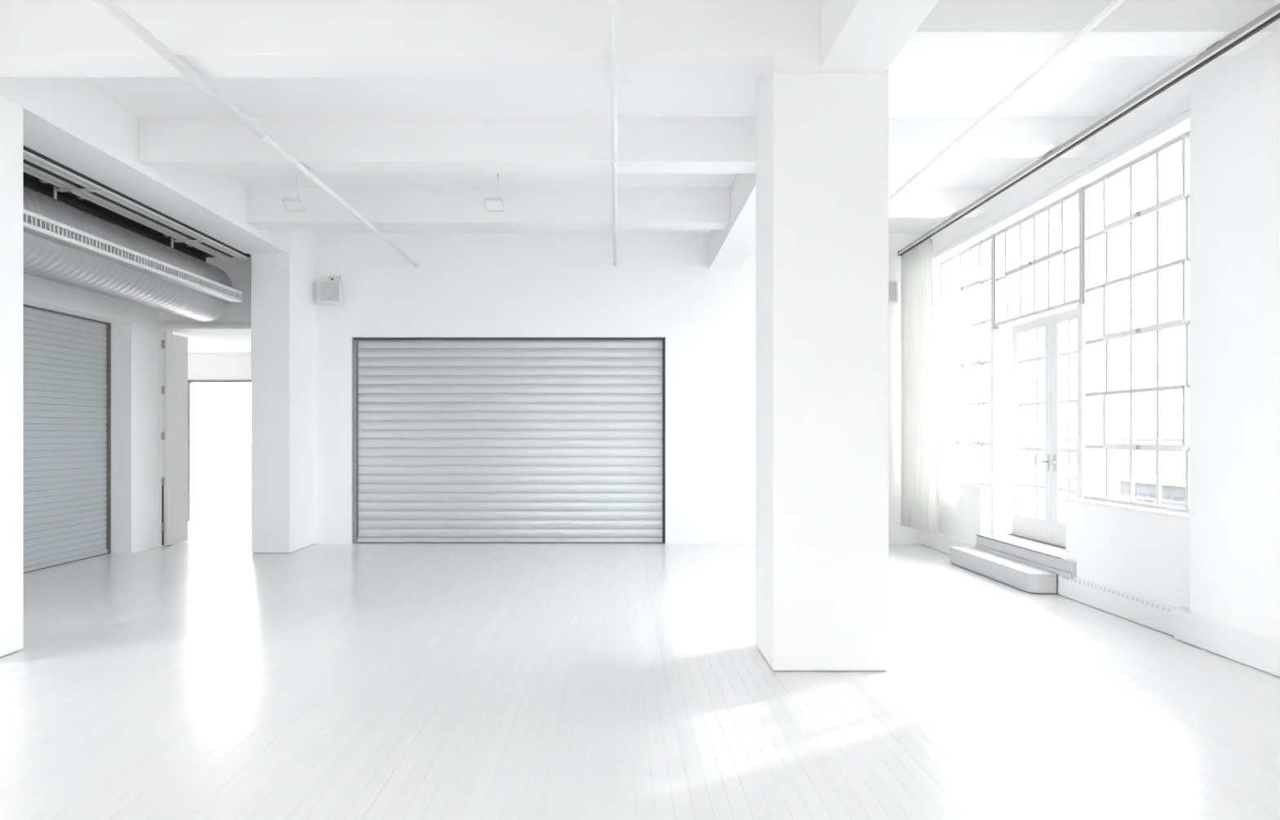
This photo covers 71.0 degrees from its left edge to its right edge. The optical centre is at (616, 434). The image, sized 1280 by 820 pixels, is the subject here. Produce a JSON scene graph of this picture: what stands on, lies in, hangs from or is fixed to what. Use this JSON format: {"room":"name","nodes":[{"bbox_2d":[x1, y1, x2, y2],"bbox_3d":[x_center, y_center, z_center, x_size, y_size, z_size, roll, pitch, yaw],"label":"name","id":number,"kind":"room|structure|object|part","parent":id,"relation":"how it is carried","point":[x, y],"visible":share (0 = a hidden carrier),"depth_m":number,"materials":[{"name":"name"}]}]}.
{"room":"empty industrial loft","nodes":[
{"label":"empty industrial loft","id":0,"kind":"room"},
{"bbox_2d":[22,186,251,553],"bbox_3d":[-5.625,-0.623,3.625,2.150,4.245,17.250,0,0,0],"label":"wall","id":1,"kind":"structure","parent":0,"point":[136,331],"depth_m":11.39,"materials":[{"name":"white paint"}]},
{"bbox_2d":[22,303,111,573],"bbox_3d":[-6.402,0.050,9.290,0.075,2.900,3.980,0,0,0],"label":"roller shutter","id":2,"kind":"object","parent":1,"relation":"attached to","point":[67,357],"visible":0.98,"depth_m":10.40,"materials":[{"name":"grey metal"}]},
{"bbox_2d":[161,332,187,546],"bbox_3d":[-6.045,0.064,12.255,0.049,2.848,0.650,0,0,0],"label":"door","id":3,"kind":"structure","parent":1,"relation":"in","point":[174,347],"depth_m":12.17,"materials":[{"name":"white paint"}]},
{"bbox_3d":[-6.064,-0.350,11.973,0.009,2.020,0.037,0,0,0],"label":"hinge post","id":4,"kind":"part","parent":3,"relation":"part of","materials":[{"name":"white paint"}]},
{"bbox_2d":[160,324,251,328],"bbox_3d":[-5.335,-1.435,11.930,1.450,0.060,0.040,0,0,0],"label":"trim","id":5,"kind":"structure","parent":1,"relation":"attached to","point":[162,326],"depth_m":11.91,"materials":[{"name":"white paint"}]},
{"bbox_2d":[173,332,251,353],"bbox_3d":[-6.000,-1.552,13.980,7.400,0.295,3.440,0,0,0],"label":"ceiling","id":6,"kind":"structure","parent":0,"point":[197,342],"depth_m":13.68,"materials":[{"name":"white paint"}]},
{"bbox_2d":[187,353,251,521],"bbox_3d":[-6.000,-0.050,15.590,7.000,3.100,0.220,0,0,0],"label":"wall","id":7,"kind":"structure","parent":0,"point":[202,367],"depth_m":15.50,"materials":[{"name":"white paint"}]},
{"bbox_3d":[-7.393,0.285,15.540,0.035,2.430,0.120,0,0,0],"label":"door frame","id":8,"kind":"part","parent":7,"relation":"part of","materials":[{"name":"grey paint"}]},
{"bbox_2d":[194,383,214,519],"bbox_3d":[-7.428,0.300,16.060,0.045,2.380,0.880,0,0,0],"label":"door","id":9,"kind":"structure","parent":7,"relation":"in","point":[204,395],"depth_m":16.10,"materials":[{"name":"white paint"}]},
{"bbox_3d":[-6.750,-0.920,15.540,1.320,0.040,0.120,0,0,0],"label":"door frame","id":10,"kind":"part","parent":7,"relation":"part of","materials":[{"name":"grey paint"}]},
{"bbox_2d":[315,233,920,544],"bbox_3d":[0.065,-0.618,12.400,9.370,4.255,0.300,0,0,0],"label":"wall","id":11,"kind":"structure","parent":0,"point":[464,285],"depth_m":12.25,"materials":[{"name":"white paint"}]},
{"bbox_2d":[318,275,342,305],"bbox_3d":[-3.845,-1.965,12.121,0.296,0.410,0.262,0,0,0],"label":"loudspeaker","id":12,"kind":"object","parent":11,"relation":"attached to","point":[330,291],"visible":1,"depth_m":11.99,"materials":[{"name":"white plastic"}]},
{"bbox_2d":[320,282,338,301],"bbox_3d":[-3.845,-1.910,12.002,0.250,0.250,0.016,0,0,0],"label":"grille","id":13,"kind":"object","parent":12,"relation":"attached to","point":[329,291],"depth_m":11.99,"materials":[{"name":"fabric"}]},
{"bbox_2d":[351,337,665,544],"bbox_3d":[-1.480,0.086,12.335,4.287,2.829,0.150,0,0,0],"label":"roller shutter","id":14,"kind":"object","parent":11,"relation":"attached to","point":[455,440],"visible":1,"depth_m":12.36,"materials":[{"name":"metal"}]},
{"bbox_2d":[888,280,897,305],"bbox_3d":[3.620,-1.965,12.121,0.296,0.410,0.262,0,0,0],"label":"loudspeaker","id":15,"kind":"object","parent":11,"relation":"attached to","point":[892,285],"visible":0.27,"depth_m":11.99,"materials":[{"name":"white plastic"}]},
{"bbox_2d":[888,282,896,301],"bbox_3d":[3.620,-1.910,12.002,0.250,0.250,0.016,0,0,0],"label":"grille","id":16,"kind":"object","parent":15,"relation":"attached to","point":[891,286],"depth_m":11.99,"materials":[{"name":"fabric"}]},
{"bbox_2d":[0,0,1275,267],"bbox_3d":[-0.975,-2.635,3.650,11.450,0.720,17.900,0,0,0],"label":"ceiling","id":17,"kind":"structure","parent":0,"point":[411,113],"depth_m":7.15,"materials":[{"name":"white paint"}]},
{"bbox_2d":[22,186,242,321],"bbox_3d":[-5.146,-2.086,6.671,0.852,1.318,9.341,0,0,0],"label":"ventilation duct","id":18,"kind":"object","parent":17,"relation":"hanging from","point":[63,243],"visible":0.93,"depth_m":8.77,"materials":[{"name":"silver metal"}]},
{"bbox_2d":[22,208,242,302],"bbox_3d":[-4.800,-1.728,6.750,0.160,0.134,9.100,0,0,0],"label":"grille","id":19,"kind":"object","parent":18,"relation":"attached to","point":[36,227],"depth_m":8.62,"materials":[{"name":"metal"}]},
{"bbox_2d":[22,145,249,262],"bbox_3d":[-4.955,-2.215,6.470,0.590,0.150,9.940,0,0,0],"label":"overhead track","id":20,"kind":"object","parent":17,"relation":"attached to","point":[42,174],"visible":0.96,"depth_m":8.85,"materials":[{"name":"metal"}]},
{"bbox_2d":[93,0,420,269],"bbox_3d":[-2.735,-2.312,6.385,0.101,0.101,11.770,0,0,0],"label":"pipe","id":21,"kind":"object","parent":17,"relation":"attached to","point":[110,6],"visible":1,"depth_m":6.02,"materials":[{"name":"white metal"}]},
{"bbox_2d":[282,173,306,212],"bbox_3d":[-3.310,-2.526,9.200,0.184,0.442,0.180,0,0,0],"label":"hanging lamp","id":22,"kind":"object","parent":17,"relation":"hanging from","point":[292,205],"visible":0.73,"depth_m":9.20,"materials":[{"name":"white metal"}]},
{"bbox_3d":[-3.310,-2.358,9.201,0.160,0.080,0.152,0,0,0],"label":"lamp plate","id":23,"kind":"part","parent":22,"relation":"part of","materials":[{"name":"white paint"}]},
{"bbox_3d":[-3.270,-2.571,9.210,0.019,0.352,0.020,0,0,0],"label":"stem","id":24,"kind":"part","parent":22,"relation":"part of","materials":[{"name":"white paint"}]},
{"bbox_2d":[484,173,504,212],"bbox_3d":[-1.260,-2.526,9.200,0.184,0.442,0.180,0,0,0],"label":"hanging lamp","id":25,"kind":"object","parent":17,"relation":"hanging from","point":[491,205],"visible":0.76,"depth_m":9.20,"materials":[{"name":"white metal"}]},
{"bbox_3d":[-1.260,-2.358,9.201,0.160,0.080,0.152,0,0,0],"label":"lamp plate","id":26,"kind":"part","parent":25,"relation":"part of","materials":[{"name":"white paint"}]},
{"bbox_3d":[-1.220,-2.571,9.210,0.019,0.352,0.020,0,0,0],"label":"stem","id":27,"kind":"part","parent":25,"relation":"part of","materials":[{"name":"white paint"}]},
{"bbox_2d":[608,0,618,267],"bbox_3d":[-0.020,-2.325,6.385,0.092,0.092,11.770,0,0,0],"label":"pipe","id":28,"kind":"object","parent":17,"relation":"attached to","point":[612,3],"visible":1,"depth_m":6.36,"materials":[{"name":"white metal"}]},
{"bbox_2d":[888,0,1125,202],"bbox_3d":[2.835,-2.445,6.385,0.084,0.084,11.770,0,0,0],"label":"pipe","id":29,"kind":"object","parent":17,"relation":"attached to","point":[1116,3],"visible":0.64,"depth_m":6.27,"materials":[{"name":"white metal"}]},
{"bbox_2d":[897,2,1279,256],"bbox_3d":[3.857,-2.466,6.600,0.075,0.072,11.200,0,0,0],"label":"rail","id":30,"kind":"object","parent":17,"relation":"attached to","point":[1217,49],"visible":1,"depth_m":6.75,"materials":[{"name":"grey metal"}]},
{"bbox_2d":[901,237,941,533],"bbox_3d":[3.890,-0.603,11.535,0.151,3.666,1.205,0,0,0],"label":"curtain","id":31,"kind":"object","parent":30,"relation":"hanging from","point":[921,508],"visible":1,"depth_m":11.41,"materials":[{"name":"white fabric"}]},
{"bbox_2d":[0,520,1279,819],"bbox_3d":[-2.475,1.625,5.200,14.450,0.250,21.000,0,0,0],"label":"floor","id":32,"kind":"structure","parent":0,"point":[184,680],"depth_m":5.06,"materials":[{"name":"white wood"}]},
{"bbox_2d":[0,94,22,657],"bbox_3d":[-4.365,-0.387,5.995,0.470,3.783,0.490,0,0,0],"label":"column","id":33,"kind":"structure","parent":32,"relation":"on","point":[11,113],"depth_m":6.10,"materials":[{"name":"white paint"}]},
{"bbox_2d":[251,229,315,553],"bbox_3d":[-4.355,-0.623,11.768,0.490,4.255,0.985,0,0,0],"label":"column","id":34,"kind":"structure","parent":32,"relation":"on","point":[283,286],"depth_m":11.28,"materials":[{"name":"white paint"}]},
{"bbox_2d":[755,62,888,671],"bbox_3d":[1.351,-0.623,6.015,0.729,4.255,0.720,0,0,0],"label":"column","id":35,"kind":"structure","parent":32,"relation":"on","point":[822,140],"depth_m":5.66,"materials":[{"name":"white paint"}]},
{"bbox_2d":[949,546,1057,594],"bbox_3d":[3.993,1.403,9.405,0.250,0.195,2.041,0,0,0],"label":"step","id":36,"kind":"structure","parent":32,"relation":"on","point":[1019,575],"depth_m":9.00,"materials":[{"name":"grey paint"}]},
{"bbox_2d":[975,534,1076,578],"bbox_3d":[4.287,1.224,9.180,0.365,0.160,2.190,0,0,0],"label":"step","id":37,"kind":"structure","parent":36,"relation":"on","point":[1050,558],"depth_m":9.07,"materials":[{"name":"grey paint"}]},
{"bbox_2d":[920,0,1279,640],"bbox_3d":[4.426,-0.623,3.629,0.663,4.261,17.258,0,0,0],"label":"wall","id":38,"kind":"structure","parent":0,"point":[1219,561],"depth_m":6.29,"materials":[{"name":"white paint"}]},
{"bbox_2d":[919,529,975,555],"bbox_3d":[4.140,1.394,11.275,0.030,0.198,1.950,0,0,0],"label":"baseboard","id":39,"kind":"structure","parent":38,"relation":"attached to","point":[940,543],"depth_m":11.47,"materials":[{"name":"white paint"}]},
{"bbox_2d":[938,236,991,485],"bbox_3d":[4.303,-0.848,11.090,0.095,2.881,1.648,0,0,0],"label":"window","id":40,"kind":"structure","parent":38,"relation":"in","point":[982,281],"depth_m":11.25,"materials":[{"name":"white metal"}]},
{"bbox_3d":[4.325,-0.842,11.885,0.050,2.867,0.030,0,0,0],"label":"frame","id":41,"kind":"part","parent":40,"relation":"part of","materials":[{"name":"white metal"}]},
{"bbox_3d":[4.281,0.106,11.246,0.006,0.044,1.307,0,0,0],"label":"rail","id":42,"kind":"part","parent":40,"relation":"part of","materials":[{"name":"white metal"}]},
{"bbox_3d":[4.317,-0.123,11.246,0.066,0.508,1.334,0,0,0],"label":"vent sash","id":43,"kind":"part","parent":40,"relation":"part of","materials":[{"name":"glass"}]},
{"bbox_3d":[4.281,-0.850,11.083,0.006,0.044,0.980,0,0,0],"label":"rail","id":44,"kind":"part","parent":40,"relation":"part of","materials":[{"name":"white metal"}]},
{"bbox_3d":[4.281,-1.806,11.083,0.006,0.044,0.980,0,0,0],"label":"rail","id":45,"kind":"part","parent":40,"relation":"part of","materials":[{"name":"white metal"}]},
{"bbox_3d":[4.325,0.577,11.083,0.050,0.030,1.574,0,0,0],"label":"frame","id":46,"kind":"part","parent":40,"relation":"part of","materials":[{"name":"white metal"}]},
{"bbox_3d":[4.325,-2.260,11.083,0.050,0.030,1.574,0,0,0],"label":"frame","id":47,"kind":"part","parent":40,"relation":"part of","materials":[{"name":"white metal"}]},
{"bbox_3d":[4.317,-1.079,11.083,0.066,0.508,1.008,0,0,0],"label":"vent sash","id":48,"kind":"part","parent":40,"relation":"part of","materials":[{"name":"white metal"}]},
{"bbox_3d":[4.317,-2.034,11.083,0.066,0.508,1.008,0,0,0],"label":"vent sash","id":49,"kind":"part","parent":40,"relation":"part of","materials":[{"name":"glass"}]},
{"bbox_3d":[4.229,0.606,11.070,0.182,0.027,1.660,0,0,0],"label":"window sill","id":50,"kind":"part","parent":38,"relation":"part of","materials":[{"name":"white paint"}]},
{"bbox_2d":[991,187,1083,329],"bbox_3d":[4.303,-1.744,9.265,0.095,1.089,2.002,0,0,0],"label":"window","id":51,"kind":"structure","parent":38,"relation":"in","point":[1064,202],"depth_m":9.25,"materials":[{"name":"white metal"}]},
{"bbox_3d":[4.325,-1.755,10.199,0.050,1.040,0.030,0,0,0],"label":"frame","id":52,"kind":"part","parent":51,"relation":"part of","materials":[{"name":"white metal"}]},
{"bbox_3d":[4.281,-1.764,9.265,0.006,0.044,1.265,0,0,0],"label":"rail","id":53,"kind":"part","parent":51,"relation":"part of","materials":[{"name":"white metal"}]},
{"bbox_3d":[4.325,-1.250,9.265,0.050,0.030,1.838,0,0,0],"label":"frame","id":54,"kind":"part","parent":51,"relation":"part of","materials":[{"name":"white metal"}]},
{"bbox_3d":[4.325,-2.260,9.265,0.050,0.030,1.838,0,0,0],"label":"frame","id":55,"kind":"part","parent":51,"relation":"part of","materials":[{"name":"white metal"}]},
{"bbox_3d":[4.317,-2.013,9.265,0.066,0.551,1.292,0,0,0],"label":"vent sash","id":56,"kind":"part","parent":51,"relation":"part of","materials":[{"name":"glass"}]},
{"bbox_2d":[1008,309,1076,549],"bbox_3d":[4.501,-0.040,9.265,0.118,2.370,1.950,0,0,0],"label":"door","id":57,"kind":"structure","parent":38,"relation":"in","point":[1050,531],"depth_m":9.36,"materials":[{"name":"off white paint"},{"name":"glass"},{"name":"steel"}]},
{"bbox_3d":[4.471,0.295,9.390,0.058,0.170,0.120,0,0,0],"label":"handle","id":58,"kind":"part","parent":57,"relation":"part of","materials":[{"name":"silver metal"}]},
{"bbox_3d":[4.471,0.295,9.180,0.058,0.170,0.120,0,0,0],"label":"handle","id":59,"kind":"part","parent":57,"relation":"part of","materials":[{"name":"silver metal"}]},
{"bbox_3d":[4.135,-2.318,9.180,0.030,0.084,5.540,0,0,0],"label":"lintel moulding","id":60,"kind":"part","parent":38,"relation":"part of","materials":[{"name":"white paint"}]},
{"bbox_2d":[1076,303,1084,498],"bbox_3d":[4.320,-0.020,8.290,0.080,2.360,0.100,0,0,0],"label":"post","id":61,"kind":"object","parent":38,"relation":"attached to","point":[1081,308],"visible":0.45,"depth_m":8.26,"materials":[{"name":"white metal"}]},
{"bbox_2d":[1057,574,1190,635],"bbox_3d":[4.135,1.379,7.393,0.028,0.228,1.965,0,0,0],"label":"baseboard heater","id":62,"kind":"object","parent":38,"relation":"attached to","point":[1149,613],"visible":0.94,"depth_m":7.34,"materials":[{"name":"white paint"}]},
{"bbox_3d":[4.229,0.606,7.350,0.182,0.027,1.880,0,0,0],"label":"window sill","id":63,"kind":"part","parent":38,"relation":"part of","materials":[{"name":"white paint"}]},
{"bbox_2d":[1083,131,1190,513],"bbox_3d":[4.303,-0.848,7.337,0.095,2.881,1.854,0,0,0],"label":"window","id":64,"kind":"structure","parent":38,"relation":"in","point":[1108,227],"depth_m":7.51,"materials":[{"name":"white metal"}]},
{"bbox_3d":[4.325,-0.842,8.249,0.050,2.867,0.030,0,0,0],"label":"frame","id":65,"kind":"part","parent":64,"relation":"part of","materials":[{"name":"white metal"}]},
{"bbox_3d":[4.325,0.577,7.337,0.050,0.030,1.794,0,0,0],"label":"frame","id":66,"kind":"part","parent":64,"relation":"part of","materials":[{"name":"white metal"}]},
{"bbox_3d":[4.325,-2.260,7.337,0.050,0.030,1.794,0,0,0],"label":"frame","id":67,"kind":"part","parent":64,"relation":"part of","materials":[{"name":"white metal"}]},
{"bbox_3d":[4.281,0.106,7.337,0.006,0.044,1.112,0,0,0],"label":"rail","id":68,"kind":"part","parent":64,"relation":"part of","materials":[{"name":"white metal"}]},
{"bbox_3d":[4.281,-0.850,7.337,0.006,0.044,1.112,0,0,0],"label":"rail","id":69,"kind":"part","parent":64,"relation":"part of","materials":[{"name":"white metal"}]},
{"bbox_3d":[4.281,-1.806,7.337,0.006,0.044,1.112,0,0,0],"label":"rail","id":70,"kind":"part","parent":64,"relation":"part of","materials":[{"name":"white metal"}]},
{"bbox_3d":[4.317,-0.123,7.337,0.066,0.508,1.140,0,0,0],"label":"vent sash","id":71,"kind":"part","parent":64,"relation":"part of","materials":[{"name":"glass"}]},
{"bbox_3d":[4.317,-1.079,7.337,0.066,0.508,1.140,0,0,0],"label":"vent sash","id":72,"kind":"part","parent":64,"relation":"part of","materials":[{"name":"glass"}]},
{"bbox_3d":[4.317,-2.034,7.337,0.066,0.508,1.140,0,0,0],"label":"vent sash","id":73,"kind":"part","parent":64,"relation":"part of","materials":[{"name":"glass"}]},
{"bbox_2d":[1173,608,1279,676],"bbox_3d":[4.088,1.384,2.730,0.025,0.218,7.660,0,0,0],"label":"baseboard","id":74,"kind":"structure","parent":38,"relation":"attached to","point":[1260,652],"depth_m":5.97,"materials":[{"name":"white paint"}]},
{"label":"outside","id":75,"kind":"structure","parent":0,"visible":0},
{"bbox_2d":[214,444,251,507],"bbox_3d":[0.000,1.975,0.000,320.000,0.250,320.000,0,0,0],"label":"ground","id":76,"kind":"structure","parent":75,"point":[233,463],"depth_m":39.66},
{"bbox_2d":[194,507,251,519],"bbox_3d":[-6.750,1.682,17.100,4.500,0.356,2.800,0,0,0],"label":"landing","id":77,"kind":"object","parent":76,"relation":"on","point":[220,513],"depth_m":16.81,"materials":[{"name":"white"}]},
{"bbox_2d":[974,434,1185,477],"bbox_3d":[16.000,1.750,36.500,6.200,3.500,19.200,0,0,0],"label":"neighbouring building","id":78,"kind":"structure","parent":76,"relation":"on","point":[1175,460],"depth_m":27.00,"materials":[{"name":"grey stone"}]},
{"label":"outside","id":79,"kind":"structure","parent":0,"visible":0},
{"bbox_2d":[1032,515,1066,523],"bbox_3d":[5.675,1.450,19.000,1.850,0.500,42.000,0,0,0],"label":"terrace","id":80,"kind":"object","parent":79,"point":[1034,516],"depth_m":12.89,"materials":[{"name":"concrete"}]},
{"bbox_2d":[974,462,1185,521],"bbox_3d":[6.350,0.850,19.250,0.420,0.700,41.500,0,0,0],"label":"parapet","id":81,"kind":"object","parent":80,"relation":"on","point":[1173,488],"depth_m":10.82,"materials":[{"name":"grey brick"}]}
]}

